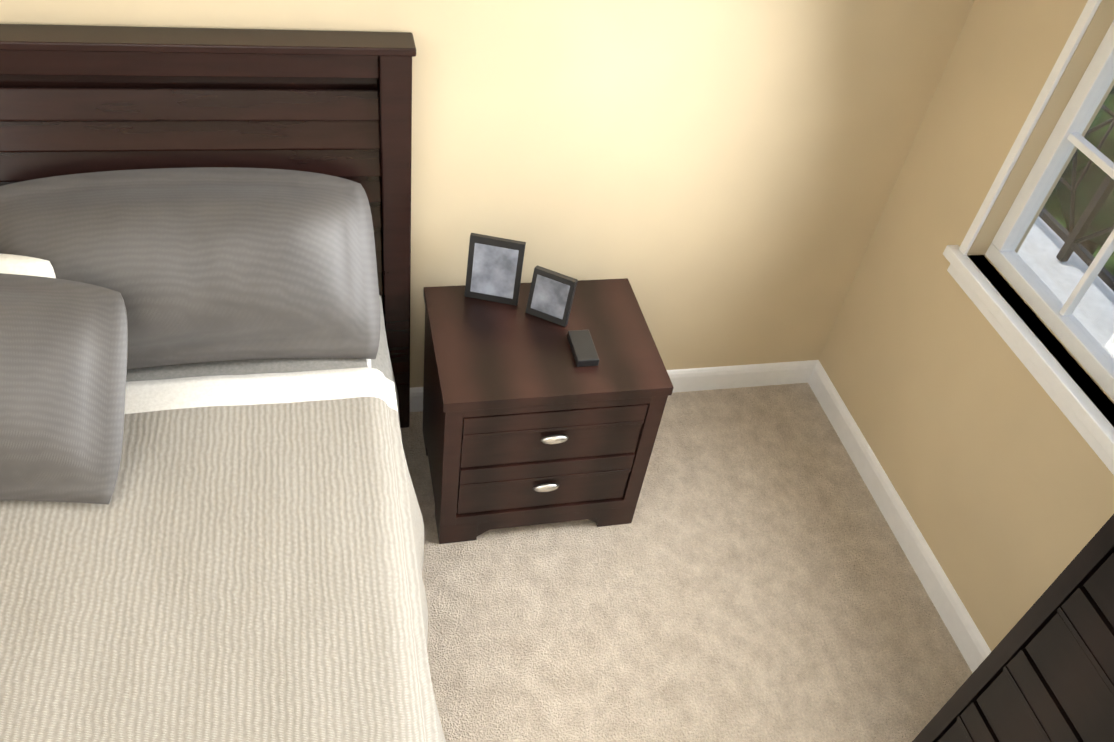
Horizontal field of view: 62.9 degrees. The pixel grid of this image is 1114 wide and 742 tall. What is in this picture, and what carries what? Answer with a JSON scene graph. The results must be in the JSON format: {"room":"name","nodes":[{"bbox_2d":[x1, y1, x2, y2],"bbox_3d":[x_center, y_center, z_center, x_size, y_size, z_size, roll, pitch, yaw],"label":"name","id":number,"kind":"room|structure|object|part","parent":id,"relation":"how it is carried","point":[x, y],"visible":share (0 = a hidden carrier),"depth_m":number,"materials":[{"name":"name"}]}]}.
{"room":"bedroom","nodes":[
{"label":"bedroom","id":0,"kind":"room"},
{"bbox_2d":[0,0,974,387],"bbox_3d":[-1.200,-0.871,1.922,5.024,2.790,0.160,-4,45,-13],"label":"wall","id":1,"kind":"structure","parent":0,"point":[712,182],"depth_m":2.50,"materials":[{"name":"paint"}]},
{"bbox_2d":[410,360,817,411],"bbox_3d":[-1.339,0.152,2.788,4.704,0.100,0.016,-4,45,-13],"label":"baseboard","id":2,"kind":"structure","parent":1,"relation":"attached to","point":[728,377],"depth_m":3.25,"materials":[{"name":"white wood"}]},
{"bbox_2d":[401,383,971,741],"bbox_3d":[-0.967,1.505,1.607,5.024,0.120,3.998,-4,45,-13],"label":"floor","id":3,"kind":"structure","parent":0,"point":[748,574],"depth_m":2.60,"materials":[{"name":"carpet"}]},
{"bbox_2d":[0,24,444,741],"bbox_3d":[-1.190,0.502,1.583,2.076,1.295,2.204,-4,45,-13],"label":"bed","id":4,"kind":"object","parent":3,"relation":"on","point":[210,522],"visible":1,"depth_m":1.96,"materials":[{"name":"beige fabric"}]},
{"bbox_2d":[0,268,127,510],"bbox_3d":[-1.300,0.036,1.797,0.853,0.302,0.436,-4,45,-13],"label":"pillow","id":5,"kind":"object","parent":4,"relation":"on","point":[64,334],"depth_m":1.82,"materials":[{"name":"grey fabric"}]},
{"bbox_2d":[0,167,380,391],"bbox_3d":[-0.869,-0.227,2.111,0.892,0.369,0.334,-4,45,-13],"label":"pillow","id":6,"kind":"object","parent":4,"relation":"on","point":[220,274],"depth_m":2.06,"materials":[{"name":"grey fabric"}]},
{"bbox_3d":[-1.410,-0.234,2.310,2.071,1.295,0.089,-4,45,-13],"label":"headboard","id":7,"kind":"part","parent":4,"relation":"part of","materials":[{"name":"brown wood"}]},
{"bbox_2d":[0,367,444,741],"bbox_3d":[-1.196,0.876,1.624,2.036,0.632,1.743,-4,45,-13],"label":"blanket","id":8,"kind":"object","parent":4,"relation":"on","point":[251,569],"depth_m":1.76,"materials":[{"name":"beige fabric"}]},
{"bbox_2d":[423,278,673,543],"bbox_3d":[-0.069,0.122,2.672,0.602,0.600,0.466,-4,45,-13],"label":"nightstand","id":9,"kind":"object","parent":3,"relation":"on","point":[527,421],"visible":1,"depth_m":2.47,"materials":[{"name":"brown wood"}]},
{"bbox_2d":[464,233,525,305],"bbox_3d":[-0.171,-0.277,2.497,0.150,0.190,0.049,10,44,1],"label":"photo frame","id":10,"kind":"object","parent":9,"relation":"on","point":[494,268],"visible":1,"depth_m":2.48,"materials":[{"name":"black plastic"}]},
{"bbox_3d":[-0.017,0.258,2.496,0.076,0.237,0.012,-4,45,-13],"label":"handle","id":11,"kind":"part","parent":9,"relation":"part of","materials":[{"name":"silver metal"}]},
{"bbox_2d":[525,265,577,326],"bbox_3d":[-0.016,-0.203,2.482,0.120,0.141,0.048,21,45,12],"label":"photo frame","id":12,"kind":"object","parent":9,"relation":"on","point":[551,296],"visible":1,"depth_m":2.47,"materials":[{"name":"black plastic"}]},
{"bbox_2d":[567,330,598,366],"bbox_3d":[0.069,-0.061,2.431,0.060,0.024,0.120,-4,45,-13],"label":"box","id":13,"kind":"object","parent":9,"relation":"on","point":[583,349],"visible":0.98,"depth_m":2.41,"materials":[{"name":"black plastic"}]},
{"bbox_2d":[912,514,1113,741],"bbox_3d":[1.144,0.869,1.628,0.436,1.252,0.834,-4,45,-13],"label":"dresser","id":14,"kind":"object","parent":3,"relation":"on","point":[1043,671],"visible":1,"depth_m":1.66,"materials":[{"name":"brown wood"}]},
{"bbox_2d":[819,0,1113,651],"bbox_3d":[1.563,0.307,1.166,0.160,2.790,3.678,-4,45,-13],"label":"wall","id":15,"kind":"structure","parent":0,"point":[1000,475],"depth_m":2.48,"materials":[{"name":"paint"}]},
{"bbox_2d":[808,360,990,672],"bbox_3d":[1.180,0.807,2.535,0.016,0.100,2.332,-4,45,-13],"label":"baseboard","id":16,"kind":"structure","parent":15,"relation":"attached to","point":[966,635],"depth_m":2.84,"materials":[{"name":"white wood"}]},
{"bbox_2d":[943,0,1113,474],"bbox_3d":[1.315,-0.548,1.689,0.180,1.635,0.965,-4,45,-13],"label":"window unit","id":17,"kind":"structure","parent":15,"relation":"in","point":[1086,418],"depth_m":2.23,"materials":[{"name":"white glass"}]},
{"bbox_2d":[1017,216,1113,358],"bbox_3d":[2.181,-0.412,2.083,1.545,3.200,6.878,-4,45,-13],"label":"balcony","id":18,"kind":"object","parent":15,"relation":"attached to","point":[1039,253],"depth_m":4.08,"materials":[{"name":"concrete"}]},
{"bbox_2d":[1039,104,1113,291],"bbox_3d":[2.680,0.135,2.789,0.050,1.060,6.314,-4,45,-13],"label":"railing","id":19,"kind":"object","parent":18,"relation":"on","point":[1068,243],"depth_m":4.02,"materials":[{"name":"metal"}]},
{"label":"outside","id":20,"kind":"structure","parent":0,"visible":0},
{"bbox_2d":[1044,188,1113,275],"bbox_3d":[56.688,-1.258,19.110,115.346,0.350,160.000,-4,45,-13],"label":"ground","id":21,"kind":"structure","parent":20,"point":[1054,199],"depth_m":11.03,"materials":[{"name":"green plant"}]},
{"bbox_2d":[1055,86,1113,254],"bbox_3d":[8.877,-1.949,7.683,12.838,5.975,57.012,-4,45,-13],"label":"hedges","id":22,"kind":"object","parent":21,"relation":"on","point":[1094,224],"depth_m":7.58,"materials":[{"name":"green plant"}]}
]}

